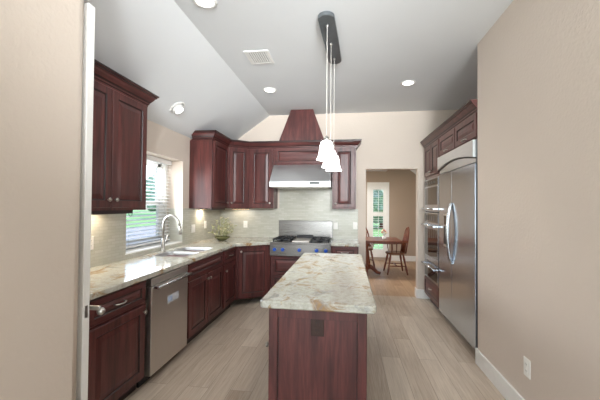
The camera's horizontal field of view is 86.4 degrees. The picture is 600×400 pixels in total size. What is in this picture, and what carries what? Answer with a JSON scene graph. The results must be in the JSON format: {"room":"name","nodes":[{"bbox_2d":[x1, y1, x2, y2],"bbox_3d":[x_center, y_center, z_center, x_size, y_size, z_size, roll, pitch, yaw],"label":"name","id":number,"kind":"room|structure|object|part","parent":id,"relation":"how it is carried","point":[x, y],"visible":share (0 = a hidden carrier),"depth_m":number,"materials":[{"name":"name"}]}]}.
{"room":"kitchen","nodes":[
{"label":"kitchen","id":0,"kind":"room"},
{"bbox_2d":[0,0,83,399],"bbox_3d":[-1.238,-0.041,0.471,0.124,3.005,2.162,0,-1,8],"label":"wall","id":1,"kind":"structure","parent":0,"point":[41,41],"depth_m":1.30,"materials":[{"name":"beige paint"}]},
{"bbox_2d":[76,3,105,399],"bbox_3d":[-1.388,0.248,1.645,0.798,2.440,0.100,0,-1,8],"label":"door","id":2,"kind":"structure","parent":1,"relation":"in","point":[84,307],"depth_m":1.56,"materials":[{"name":"white wood"}]},
{"bbox_3d":[-1.059,0.551,1.611,0.117,0.067,0.094,0,-1,27],"label":"handle","id":3,"kind":"part","parent":2,"relation":"part of","materials":[{"name":"silver metal"}]},
{"bbox_2d":[147,119,191,236],"bbox_3d":[-1.849,0.308,3.463,0.295,2.400,4.327,0,-1,8],"label":"wall","id":4,"kind":"structure","parent":0,"point":[163,142],"depth_m":4.30,"materials":[{"name":"beige paint"}]},
{"bbox_2d":[91,59,158,214],"bbox_3d":[-1.617,-0.439,2.532,0.413,1.101,1.042,0,-1,8],"label":"upper cabinet","id":5,"kind":"object","parent":4,"relation":"attached to","point":[119,150],"visible":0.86,"depth_m":2.57,"materials":[{"name":"brown wood"}]},
{"bbox_3d":[-1.520,-0.410,2.260,0.020,0.935,0.492,0,-1,8],"label":"door","id":6,"kind":"part","parent":5,"relation":"part of","materials":[{"name":"brown wood"}]},
{"bbox_3d":[-1.550,0.096,2.423,0.020,0.030,0.825,0,-1,8],"label":"light rail","id":7,"kind":"part","parent":5,"relation":"part of","materials":[{"name":"wood"}]},
{"bbox_3d":[-1.565,-0.930,2.534,0.315,0.118,1.042,0,-1,8],"label":"crown molding","id":8,"kind":"part","parent":5,"relation":"part of","materials":[{"name":"brown wood"}]},
{"bbox_3d":[-1.454,-0.401,2.728,0.020,0.935,0.433,0,-1,8],"label":"door","id":9,"kind":"part","parent":5,"relation":"part of","materials":[{"name":"brown wood"}]},
{"bbox_2d":[125,161,181,254],"bbox_3d":[-1.806,0.011,3.756,0.295,1.095,1.130,0,-1,8],"label":"window","id":10,"kind":"structure","parent":4,"relation":"in","point":[158,244],"depth_m":4.04,"materials":[{"name":"clear glass"}]},
{"bbox_3d":[-1.934,0.010,3.775,0.004,0.905,0.930,0,-1,8],"label":"pane","id":11,"kind":"part","parent":10,"relation":"part of","materials":[{"name":"clear glass"}]},
{"bbox_3d":[-1.925,0.010,3.773,0.055,0.995,1.030,0,-1,8],"label":"sash","id":12,"kind":"part","parent":10,"relation":"part of","materials":[{"name":"white wood"}]},
{"bbox_2d":[126,155,171,248],"bbox_3d":[-1.833,-0.004,3.761,0.060,1.061,1.070,0,-1,8],"label":"window blind","id":13,"kind":"object","parent":10,"relation":"attached to","point":[161,161],"visible":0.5,"depth_m":3.89,"materials":[{"name":"white plastic"}]},
{"bbox_3d":[-1.837,0.517,3.752,0.050,0.018,1.060,0,-1,8],"label":"rail","id":14,"kind":"part","parent":13,"relation":"part of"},
{"bbox_3d":[-1.765,0.017,4.054,0.003,1.015,0.003,0,-1,8],"label":"ladder cord","id":15,"kind":"part","parent":13,"relation":"part of","materials":[{"name":"white fabric"}]},
{"bbox_3d":[-1.775,0.553,3.742,0.225,0.012,1.130,0,-1,8],"label":"sill","id":16,"kind":"part","parent":10,"relation":"part of","materials":[{"name":"white wood"}]},
{"bbox_2d":[90,208,219,267],"bbox_3d":[-1.751,0.352,3.808,0.213,0.498,3.599,0,-1,8],"label":"tile backsplash","id":17,"kind":"structure","parent":4,"relation":"attached to","point":[108,231],"depth_m":3.17,"materials":[{"name":"beige tile"}]},
{"bbox_2d":[91,236,93,249],"bbox_3d":[-1.792,0.371,2.728,0.009,0.116,0.072,0,-1,8],"label":"wall outlet","id":18,"kind":"object","parent":17,"relation":"attached to","point":[92,237],"visible":0.42,"depth_m":2.75,"materials":[{"name":"white plastic"}]},
{"bbox_2d":[191,224,194,232],"bbox_3d":[-1.529,0.409,4.580,0.010,0.116,0.115,0,-1,8],"label":"light switch","id":19,"kind":"object","parent":17,"relation":"attached to","point":[193,225],"visible":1,"depth_m":4.58,"materials":[{"name":"white plastic"}]},
{"bbox_2d":[189,139,228,209],"bbox_3d":[-1.321,-0.359,4.737,0.382,1.013,0.585,0,-1,8],"label":"upper cabinet","id":20,"kind":"object","parent":4,"relation":"attached to","point":[208,169],"visible":0.99,"depth_m":4.46,"materials":[{"name":"brown wood"}]},
{"bbox_3d":[-1.172,-0.364,4.716,0.020,0.935,0.525,0,-1,8],"label":"door","id":21,"kind":"part","parent":20,"relation":"part of","materials":[{"name":"brown wood"}]},
{"bbox_2d":[84,0,512,139],"bbox_3d":[-1.233,-1.188,0.539,7.000,0.909,10.257,0,-1,8],"label":"ceiling","id":22,"kind":"structure","parent":0,"point":[188,53],"depth_m":3.10,"materials":[{"name":"white paint"}]},
{"bbox_2d":[169,102,184,113],"bbox_3d":[-1.405,-1.054,3.659,0.159,0.124,0.190,0,-1,13],"label":"recessed light","id":23,"kind":"object","parent":22,"relation":"in","point":[178,107],"visible":1,"depth_m":3.62,"materials":[{"name":"white plastic"}]},
{"bbox_2d":[192,0,216,8],"bbox_3d":[-0.720,-1.502,2.414,0.184,0.009,0.184,0,-1,8],"label":"recessed light","id":24,"kind":"object","parent":22,"relation":"in","point":[206,4],"visible":1,"depth_m":2.44,"materials":[{"name":"white plastic"}]},
{"bbox_2d":[244,50,273,64],"bbox_3d":[-0.422,-1.483,3.325,0.250,0.010,0.290,0,-1,8],"label":"ceiling vent","id":25,"kind":"object","parent":22,"relation":"in","point":[257,56],"visible":1,"depth_m":3.31,"materials":[{"name":"metal"}]},
{"bbox_2d":[263,87,276,92],"bbox_3d":[-0.403,-1.467,4.270,0.184,0.009,0.184,0,-1,8],"label":"recessed light","id":26,"kind":"object","parent":22,"relation":"in","point":[268,90],"visible":1,"depth_m":4.27,"materials":[{"name":"white plastic"}]},
{"bbox_2d":[316,11,341,171],"bbox_3d":[0.284,-0.895,2.951,0.166,1.187,0.900,0,-1,12],"label":"pendant light","id":27,"kind":"object","parent":22,"relation":"hanging from","point":[326,19],"visible":1,"depth_m":2.78,"materials":[{"name":"white glass"}]},
{"bbox_3d":[0.218,-0.412,2.639,0.166,0.158,0.166,0,-1,12],"label":"lamp shade","id":28,"kind":"part","parent":27,"relation":"part of","materials":[{"name":"white glass"}]},
{"bbox_3d":[0.223,-0.994,2.649,0.005,0.942,0.005,0,-1,12],"label":"cord","id":29,"kind":"part","parent":27,"relation":"part of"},
{"bbox_3d":[0.280,-0.381,2.942,0.166,0.158,0.166,0,-1,12],"label":"lamp shade","id":30,"kind":"part","parent":27,"relation":"part of","materials":[{"name":"white glass"}]},
{"bbox_3d":[0.285,-0.975,2.953,0.005,0.967,0.005,0,-1,11],"label":"cord","id":31,"kind":"part","parent":27,"relation":"part of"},
{"bbox_3d":[0.343,-0.377,3.246,0.166,0.158,0.166,0,-1,12],"label":"lamp shade","id":32,"kind":"part","parent":27,"relation":"part of","materials":[{"name":"white glass"}]},
{"bbox_2d":[400,80,415,85],"bbox_3d":[1.349,-1.458,3.984,0.184,0.009,0.184,0,-1,8],"label":"recessed light","id":33,"kind":"object","parent":22,"relation":"in","point":[407,82],"visible":1,"depth_m":3.98,"materials":[{"name":"white plastic"}]},
{"bbox_2d":[124,260,505,399],"bbox_3d":[-0.709,1.546,2.204,8.000,0.100,14.000,0,-1,8],"label":"floor","id":34,"kind":"structure","parent":0,"point":[414,352],"depth_m":3.08,"materials":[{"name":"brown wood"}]},
{"bbox_2d":[88,280,147,399],"bbox_3d":[-1.540,1.054,2.257,0.657,0.872,0.615,0,-1,8],"label":"base cabinet","id":35,"kind":"object","parent":34,"relation":"on","point":[116,336],"visible":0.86,"depth_m":2.19,"materials":[{"name":"brown wood"}]},
{"bbox_3d":[-1.257,0.712,2.224,0.020,0.160,0.555,0,-1,8],"label":"drawer","id":36,"kind":"part","parent":35,"relation":"part of","materials":[{"name":"brown wood"}]},
{"bbox_2d":[136,265,192,387],"bbox_3d":[-1.425,1.068,2.884,0.670,0.868,0.620,0,-1,8],"label":"dishwasher","id":37,"kind":"object","parent":34,"relation":"on","point":[165,293],"visible":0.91,"depth_m":2.74,"materials":[{"name":"silver metal"}]},
{"bbox_3d":[-1.175,1.029,2.852,0.050,0.779,0.594,0,-1,8],"label":"door","id":38,"kind":"part","parent":37,"relation":"part of","materials":[{"name":"metal"}]},
{"bbox_3d":[-1.119,0.714,2.850,0.058,0.025,0.570,0,-1,8],"label":"handle","id":39,"kind":"part","parent":37,"relation":"part of","materials":[{"name":"silver metal"}]},
{"bbox_2d":[163,250,222,343],"bbox_3d":[-1.342,1.080,3.673,0.653,0.872,0.945,0,-1,8],"label":"base cabinet","id":40,"kind":"object","parent":34,"relation":"on","point":[204,292],"visible":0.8,"depth_m":3.56,"materials":[{"name":"brown wood"}]},
{"bbox_3d":[-1.091,1.111,3.410,0.020,0.555,0.436,0,-1,8],"label":"door","id":41,"kind":"part","parent":40,"relation":"part of","materials":[{"name":"brown wood"}]},
{"bbox_3d":[-1.056,0.738,3.639,0.020,0.160,0.885,0,-1,8],"label":"panel","id":42,"kind":"part","parent":40,"relation":"part of","materials":[{"name":"brown wood"}]},
{"bbox_3d":[-1.028,1.119,3.855,0.020,0.555,0.436,0,-1,8],"label":"door","id":43,"kind":"part","parent":40,"relation":"part of","materials":[{"name":"brown wood"}]},
{"bbox_2d":[216,247,235,318],"bbox_3d":[-1.238,1.093,4.388,0.657,0.872,0.500,0,-1,8],"label":"base cabinet","id":44,"kind":"object","parent":34,"relation":"on","point":[229,262],"visible":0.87,"depth_m":4.31,"materials":[{"name":"brown wood"}]},
{"bbox_3d":[-0.958,1.128,4.348,0.020,0.555,0.450,0,-1,8],"label":"door","id":45,"kind":"part","parent":44,"relation":"part of","materials":[{"name":"brown wood"}]},
{"bbox_3d":[-0.955,0.751,4.354,0.020,0.160,0.450,0,-1,8],"label":"drawer","id":46,"kind":"part","parent":44,"relation":"part of","materials":[{"name":"brown wood"}]},
{"bbox_2d":[235,245,270,299],"bbox_3d":[-0.946,1.057,5.047,1.049,0.772,0.904,0,-1,8],"label":"base cabinet","id":47,"kind":"object","parent":34,"relation":"on","point":[253,263],"visible":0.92,"depth_m":4.68,"materials":[{"name":"brown wood"}]},
{"bbox_2d":[90,237,272,300],"bbox_3d":[-1.134,0.625,3.709,1.056,0.042,3.627,0,-1,8],"label":"countertop","id":48,"kind":"structure","parent":47,"relation":"on","point":[105,279],"depth_m":2.87,"materials":[{"name":"beige stone"}]},
{"bbox_2d":[160,214,181,251],"bbox_3d":[-1.498,0.385,3.739,0.265,0.433,0.097,0,-1,8],"label":"kitchen faucet","id":49,"kind":"object","parent":48,"relation":"on","point":[163,241],"visible":1,"depth_m":3.72,"materials":[{"name":"silver metal"}]},
{"bbox_2d":[153,247,211,255],"bbox_3d":[-1.347,0.711,3.744,0.395,0.212,0.780,0,-1,8],"label":"sink","id":50,"kind":"object","parent":48,"relation":"in","point":[177,251],"visible":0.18,"depth_m":3.75,"materials":[{"name":"ceramic"}]},
{"bbox_3d":[-1.375,0.707,3.546,0.395,0.212,0.380,0,-1,8],"label":"bowl","id":51,"kind":"part","parent":50,"relation":"part of","materials":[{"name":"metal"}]},
{"bbox_3d":[-1.318,0.715,3.950,0.395,0.212,0.365,0,-1,8],"label":"bowl","id":52,"kind":"part","parent":50,"relation":"part of","materials":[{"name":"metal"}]},
{"bbox_2d":[214,236,229,240],"bbox_3d":[-1.204,0.595,4.938,0.250,0.060,0.250,0,-1,8],"label":"bowl","id":53,"kind":"object","parent":48,"relation":"on","point":[221,238],"depth_m":4.87,"materials":[{"name":"green ceramic"}]},
{"bbox_2d":[208,216,236,240],"bbox_3d":[-1.169,0.438,4.970,0.374,0.375,0.468,0,-1,8],"label":"flower arrangement","id":54,"kind":"object","parent":48,"relation":"on","point":[224,237],"visible":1,"depth_m":4.88,"materials":[{"name":"green plant"}]},
{"bbox_2d":[270,220,332,255],"bbox_3d":[0.042,0.587,5.000,0.905,0.496,0.722,0,-1,8],"label":"cooktop","id":55,"kind":"object","parent":48,"relation":"in","point":[312,236],"visible":0.99,"depth_m":4.99,"materials":[{"name":"metal"}]},
{"bbox_2d":[270,256,300,288],"bbox_3d":[0.042,1.194,5.019,0.901,0.712,0.682,0,-1,8],"label":"base cabinet","id":56,"kind":"object","parent":34,"relation":"on","point":[280,265],"visible":0.09,"depth_m":4.77,"materials":[{"name":"brown wood"}]},
{"bbox_3d":[-0.001,1.275,4.725,0.841,0.290,0.020,0,-1,8],"label":"drawer","id":57,"kind":"part","parent":56,"relation":"part of","materials":[{"name":"brown wood"}]},
{"bbox_3d":[0.002,0.983,4.730,0.841,0.265,0.020,0,-1,8],"label":"drawer","id":58,"kind":"part","parent":56,"relation":"part of","materials":[{"name":"brown wood"}]},
{"bbox_2d":[265,308,366,399],"bbox_3d":[0.213,1.076,2.718,0.595,0.872,1.840,0,-1,8],"label":"kitchen island","id":59,"kind":"object","parent":34,"relation":"on","point":[302,366],"visible":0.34,"depth_m":1.82,"materials":[{"name":"brown wood"}]},
{"bbox_2d":[311,319,323,336],"bbox_3d":[0.100,0.721,1.822,0.075,0.115,0.009,0,-1,9],"label":"wall outlet","id":60,"kind":"object","parent":59,"relation":"attached to","point":[317,326],"visible":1,"depth_m":1.82,"materials":[{"name":"brown plastic"}]},
{"bbox_2d":[260,253,376,313],"bbox_3d":[0.232,0.619,2.729,0.662,0.043,1.910,0,-1,8],"label":"island countertop","id":61,"kind":"structure","parent":59,"relation":"on","point":[327,282],"depth_m":2.14,"materials":[{"name":"beige stone"}]},
{"bbox_3d":[0.411,1.020,2.096,0.020,0.745,0.595,0,-1,8],"label":"panel","id":62,"kind":"part","parent":59,"relation":"part of","materials":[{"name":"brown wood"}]},
{"bbox_2d":[331,246,358,253],"bbox_3d":[0.690,1.118,4.939,0.400,0.872,0.662,0,-1,8],"label":"base cabinet","id":63,"kind":"object","parent":34,"relation":"on","point":[334,249],"visible":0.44,"depth_m":4.66,"materials":[{"name":"brown wood"}]},
{"bbox_2d":[331,239,359,246],"bbox_3d":[0.702,0.661,4.958,0.410,0.042,0.637,0,-1,8],"label":"countertop","id":64,"kind":"structure","parent":63,"relation":"on","point":[335,242],"depth_m":4.78,"materials":[{"name":"beige stone"}]},
{"bbox_2d":[366,228,374,266],"bbox_3d":[1.517,1.097,7.665,0.527,1.029,0.509,1,-1,-4],"label":"chair","id":65,"kind":"object","parent":34,"relation":"on","point":[367,232],"visible":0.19,"depth_m":7.53,"materials":[{"name":"brown wood"}]},
{"bbox_3d":[1.704,1.391,7.472,0.139,0.437,0.049,0,-1,44],"label":"leg","id":66,"kind":"part","parent":65,"relation":"part of","materials":[{"name":"brown wood"}]},
{"bbox_2d":[366,237,402,274],"bbox_3d":[1.381,1.218,6.990,1.550,0.746,0.929,0,-1,8],"label":"dining table","id":67,"kind":"object","parent":34,"relation":"on","point":[369,240],"visible":0.41,"depth_m":6.76,"materials":[{"name":"brown wood"}]},
{"bbox_2d":[381,229,387,238],"bbox_3d":[1.824,0.737,6.910,0.140,0.220,0.139,0,-1,8],"label":"flower vase","id":68,"kind":"object","parent":67,"relation":"on","point":[384,230],"visible":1,"depth_m":6.89,"materials":[{"name":"white ceramic"}]},
{"bbox_2d":[383,226,409,274],"bbox_3d":[2.129,1.090,7.014,0.509,1.029,0.527,0,-1,4],"label":"chair","id":69,"kind":"object","parent":34,"relation":"on","point":[405,240],"visible":0.84,"depth_m":6.88,"materials":[{"name":"brown wood"}]},
{"bbox_3d":[1.939,1.388,7.199,0.049,0.437,0.139,1,-1,-44],"label":"leg","id":70,"kind":"part","parent":69,"relation":"part of","materials":[{"name":"brown wood"}]},
{"bbox_3d":[1.914,1.382,6.848,0.139,0.437,0.049,1,-1,-38],"label":"leg","id":71,"kind":"part","parent":69,"relation":"part of","materials":[{"name":"brown wood"}]},
{"bbox_3d":[2.097,1.159,7.015,0.430,0.035,0.450,0,-1,4],"label":"seat","id":72,"kind":"part","parent":69,"relation":"part of","materials":[{"name":"brown wood"}]},
{"bbox_3d":[2.252,1.384,6.823,0.049,0.437,0.139,1,-1,-44],"label":"leg","id":73,"kind":"part","parent":69,"relation":"part of","materials":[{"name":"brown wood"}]},
{"bbox_2d":[421,139,441,312],"bbox_3d":[2.217,0.360,4.592,0.762,2.400,0.793,0,-1,8],"label":"tall cabinet","id":74,"kind":"object","parent":34,"relation":"on","point":[431,289],"depth_m":4.59,"materials":[{"name":"brown wood"}]},
{"bbox_3d":[1.946,-0.583,4.840,0.020,0.450,0.372,0,-1,8],"label":"door","id":75,"kind":"part","parent":74,"relation":"part of","materials":[{"name":"brown wood"}]},
{"bbox_3d":[1.865,0.953,4.622,0.062,0.025,0.682,0,-1,8],"label":"handle","id":76,"kind":"part","parent":74,"relation":"part of","materials":[{"name":"silver metal"}]},
{"bbox_3d":[2.146,1.035,4.580,0.632,0.251,0.742,0,-1,8],"label":"warming drawer","id":77,"kind":"part","parent":74,"relation":"part of","materials":[{"name":"silver metal"}]},
{"bbox_2d":[421,212,438,266],"bbox_3d":[2.150,0.541,4.589,0.632,0.723,0.742,0,-1,8],"label":"wall oven","id":78,"kind":"object","parent":74,"relation":"in","point":[431,224],"visible":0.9,"depth_m":4.53,"materials":[{"name":"silver metal"}]},
{"bbox_3d":[1.895,0.618,4.623,0.004,0.400,0.642,0,-1,8],"label":"door glass","id":79,"kind":"part","parent":78,"relation":"part of","materials":[{"name":"black glass"}]},
{"bbox_3d":[1.898,0.261,4.630,0.004,0.125,0.702,0,-1,8],"label":"control panel","id":80,"kind":"part","parent":78,"relation":"part of","materials":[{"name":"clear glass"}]},
{"bbox_2d":[421,176,438,211],"bbox_3d":[2.155,-0.069,4.599,0.632,0.483,0.742,0,-1,8],"label":"microwave oven","id":81,"kind":"object","parent":74,"relation":"in","point":[431,185],"visible":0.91,"depth_m":4.55,"materials":[{"name":"silver metal"}]},
{"bbox_3d":[1.901,-0.057,4.635,0.004,0.250,0.642,0,-1,8],"label":"door glass","id":82,"kind":"part","parent":81,"relation":"part of","materials":[{"name":"brown glass"}]},
{"bbox_3d":[1.902,-0.249,4.638,0.004,0.085,0.702,0,-1,8],"label":"control panel","id":83,"kind":"part","parent":81,"relation":"part of","materials":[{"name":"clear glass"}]},
{"bbox_3d":[1.892,1.063,4.616,0.004,0.130,0.642,0,-1,8],"label":"door glass","id":84,"kind":"part","parent":74,"relation":"part of","materials":[{"name":"black glass"}]},
{"bbox_3d":[1.903,1.303,4.617,0.020,0.260,0.758,0,-1,8],"label":"drawer","id":85,"kind":"part","parent":74,"relation":"part of","materials":[{"name":"brown wood"}]},
{"bbox_3d":[1.892,-0.590,4.461,0.020,0.450,0.378,0,-1,8],"label":"door","id":86,"kind":"part","parent":74,"relation":"part of","materials":[{"name":"brown wood"}]},
{"bbox_2d":[437,139,477,348],"bbox_3d":[2.064,0.486,3.583,0.741,2.112,1.232,0,-1,8],"label":"refrigerator","id":87,"kind":"object","parent":34,"relation":"on","point":[458,179],"visible":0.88,"depth_m":3.46,"materials":[{"name":"silver metal"}]},
{"bbox_3d":[1.832,0.554,3.979,0.050,1.785,0.505,0,-1,8],"label":"freezer door","id":88,"kind":"part","parent":87,"relation":"part of","materials":[{"name":"silver metal"}]},
{"bbox_3d":[1.746,0.392,3.758,0.061,0.722,0.023,0,-1,8],"label":"handle","id":89,"kind":"part","parent":87,"relation":"part of","materials":[{"name":"silver metal"}]},
{"bbox_3d":[1.740,0.391,3.718,0.061,0.722,0.023,0,-1,8],"label":"handle","id":90,"kind":"part","parent":87,"relation":"part of","materials":[{"name":"silver metal"}]},
{"bbox_3d":[1.796,-0.462,3.658,0.042,0.215,1.189,0,-1,8],"label":"grille panel","id":91,"kind":"part","parent":87,"relation":"part of","materials":[{"name":"silver metal"}]},
{"bbox_3d":[1.749,0.543,3.389,0.050,1.785,0.680,0,-1,8],"label":"fridge door","id":92,"kind":"part","parent":87,"relation":"part of","materials":[{"name":"silver metal"}]},
{"bbox_3d":[1.702,0.474,3.032,0.042,2.110,0.039,0,-1,8],"label":"trim","id":93,"kind":"part","parent":87,"relation":"part of","materials":[{"name":"metal"}]},
{"bbox_2d":[237,110,456,288],"bbox_3d":[0.553,0.058,5.378,4.510,3.005,0.130,0,-1,8],"label":"wall","id":94,"kind":"structure","parent":0,"point":[390,140],"depth_m":5.22,"materials":[{"name":"beige paint"}]},
{"bbox_2d":[227,147,249,207],"bbox_3d":[-1.096,-0.361,5.274,0.560,0.988,0.554,0,-1,8],"label":"upper cabinet","id":95,"kind":"object","parent":94,"relation":"attached to","point":[238,158],"visible":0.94,"depth_m":5.08,"materials":[{"name":"brown wood"}]},
{"bbox_2d":[192,130,361,149],"bbox_3d":[-0.283,-0.878,4.943,2.646,0.118,0.746,1,-1,-14],"label":"crown molding","id":96,"kind":"structure","parent":95,"relation":"attached to","point":[215,135],"depth_m":5.00,"materials":[{"name":"brown wood"}]},
{"bbox_2d":[249,149,277,207],"bbox_3d":[-0.606,-0.356,5.293,0.405,0.988,0.378,0,-1,8],"label":"upper cabinet","id":97,"kind":"object","parent":94,"relation":"attached to","point":[261,161],"visible":0.93,"depth_m":5.14,"materials":[{"name":"brown wood"}]},
{"bbox_2d":[220,189,357,238],"bbox_3d":[-0.223,0.198,5.415,2.375,0.886,0.008,0,-1,8],"label":"tile backsplash","id":98,"kind":"structure","parent":94,"relation":"attached to","point":[294,204],"depth_m":5.40,"materials":[{"name":"beige tile"}]},
{"bbox_2d":[333,222,337,228],"bbox_3d":[0.590,0.427,5.287,0.072,0.116,0.010,0,-1,8],"label":"light switch","id":99,"kind":"object","parent":98,"relation":"attached to","point":[335,224],"visible":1,"depth_m":5.28,"materials":[{"name":"white plastic"}]},
{"bbox_2d":[274,148,323,164],"bbox_3d":[0.065,-0.699,5.220,0.940,0.295,0.347,0,-1,8],"label":"upper cabinet","id":100,"kind":"object","parent":94,"relation":"attached to","point":[302,156],"visible":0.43,"depth_m":5.06,"materials":[{"name":"brown wood"}]},
{"bbox_2d":[269,165,331,188],"bbox_3d":[0.039,-0.368,5.058,0.922,0.366,0.664,0,-1,8],"label":"range hood","id":101,"kind":"object","parent":94,"relation":"attached to","point":[282,176],"visible":0.95,"depth_m":4.83,"materials":[{"name":"silver metal"}]},
{"bbox_2d":[279,109,323,140],"bbox_3d":[0.047,-1.149,5.242,0.754,0.605,0.325,0,-1,8],"label":"hood chimney","id":102,"kind":"object","parent":94,"relation":"attached to","point":[302,124],"visible":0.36,"depth_m":5.10,"materials":[{"name":"brown wood"}]},
{"bbox_2d":[332,148,355,208],"bbox_3d":[0.707,-0.349,5.107,0.366,0.988,0.378,0,-1,8],"label":"upper cabinet","id":103,"kind":"object","parent":94,"relation":"attached to","point":[344,181],"visible":0.95,"depth_m":4.95,"materials":[{"name":"brown wood"}]},
{"bbox_2d":[417,289,429,298],"bbox_3d":[1.990,1.496,5.073,0.263,0.142,0.018,0,-1,8],"label":"baseboard","id":104,"kind":"structure","parent":94,"relation":"attached to","point":[421,294],"depth_m":5.07,"materials":[{"name":"white wood"}]},
{"bbox_2d":[366,170,415,260],"bbox_3d":[1.647,0.078,8.786,4.000,3.100,0.120,0,-1,8],"label":"wall","id":105,"kind":"structure","parent":0,"point":[402,183],"depth_m":8.57,"materials":[{"name":"beige paint"}]},
{"bbox_2d":[367,182,388,257],"bbox_3d":[2.117,0.533,8.675,0.585,2.025,0.119,0,-1,8],"label":"door","id":106,"kind":"structure","parent":105,"relation":"in","point":[377,192],"depth_m":8.66,"materials":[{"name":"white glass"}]},
{"bbox_3d":[2.130,0.526,8.732,0.265,1.610,0.004,0,-1,8],"label":"pane","id":107,"kind":"part","parent":106,"relation":"part of","materials":[{"name":"clear glass"}]},
{"bbox_3d":[2.115,0.525,8.661,0.405,1.830,0.040,0,-1,8],"label":"shutter panel","id":108,"kind":"part","parent":106,"relation":"part of","materials":[{"name":"white wood"}]},
{"bbox_3d":[2.118,0.519,8.623,0.012,1.540,0.015,0,-1,8],"label":"tilt rod","id":109,"kind":"part","parent":106,"relation":"part of","materials":[{"name":"white wood"}]},
{"bbox_2d":[389,255,415,261],"bbox_3d":[1.626,1.557,8.692,4.000,0.140,0.018,0,-1,8],"label":"baseboard","id":110,"kind":"structure","parent":105,"relation":"attached to","point":[393,258],"depth_m":8.52,"materials":[{"name":"white wood"}]},
{"bbox_2d":[366,170,415,173],"bbox_3d":[1.408,-0.894,7.059,4.000,1.220,3.403,0,-1,8],"label":"ceiling","id":111,"kind":"structure","parent":0,"point":[413,171],"depth_m":8.48,"materials":[{"name":"beige paint"}]},
{"bbox_2d":[477,0,599,399],"bbox_3d":[1.683,-0.023,0.190,0.814,3.005,9.827,0,-1,8],"label":"wall","id":112,"kind":"structure","parent":0,"point":[538,65],"depth_m":2.02,"materials":[{"name":"beige paint"}]},
{"bbox_2d":[439,112,477,155],"bbox_3d":[2.095,-0.718,3.591,0.735,0.280,1.258,0,-1,8],"label":"upper cabinet","id":113,"kind":"object","parent":112,"relation":"attached to","point":[466,131],"visible":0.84,"depth_m":3.47,"materials":[{"name":"brown wood"}]},
{"bbox_3d":[1.820,-0.707,3.948,0.020,0.235,0.599,0,-1,8],"label":"door","id":114,"kind":"part","parent":113,"relation":"part of","materials":[{"name":"brown wood"}]},
{"bbox_2d":[420,99,477,148],"bbox_3d":[1.802,-0.877,4.039,0.082,0.118,2.050,0,-1,8],"label":"crown molding","id":115,"kind":"structure","parent":113,"relation":"attached to","point":[468,109],"depth_m":3.62,"materials":[{"name":"brown wood"}]},
{"bbox_3d":[1.734,-0.718,3.343,0.020,0.235,0.599,0,-1,8],"label":"door","id":116,"kind":"part","parent":113,"relation":"part of","materials":[{"name":"brown wood"}]},
{"bbox_2d":[475,348,524,399],"bbox_3d":[1.117,1.387,-0.825,0.028,0.142,7.710,0,-1,8],"label":"baseboard","id":117,"kind":"structure","parent":112,"relation":"attached to","point":[504,387],"depth_m":2.57,"materials":[{"name":"white wood"}]},
{"bbox_2d":[523,356,530,379],"bbox_3d":[1.543,1.140,2.171,0.009,0.125,0.080,0,-1,8],"label":"wall outlet","id":118,"kind":"object","parent":112,"relation":"attached to","point":[527,363],"visible":1,"depth_m":2.16,"materials":[{"name":"white plastic"}]}
]}

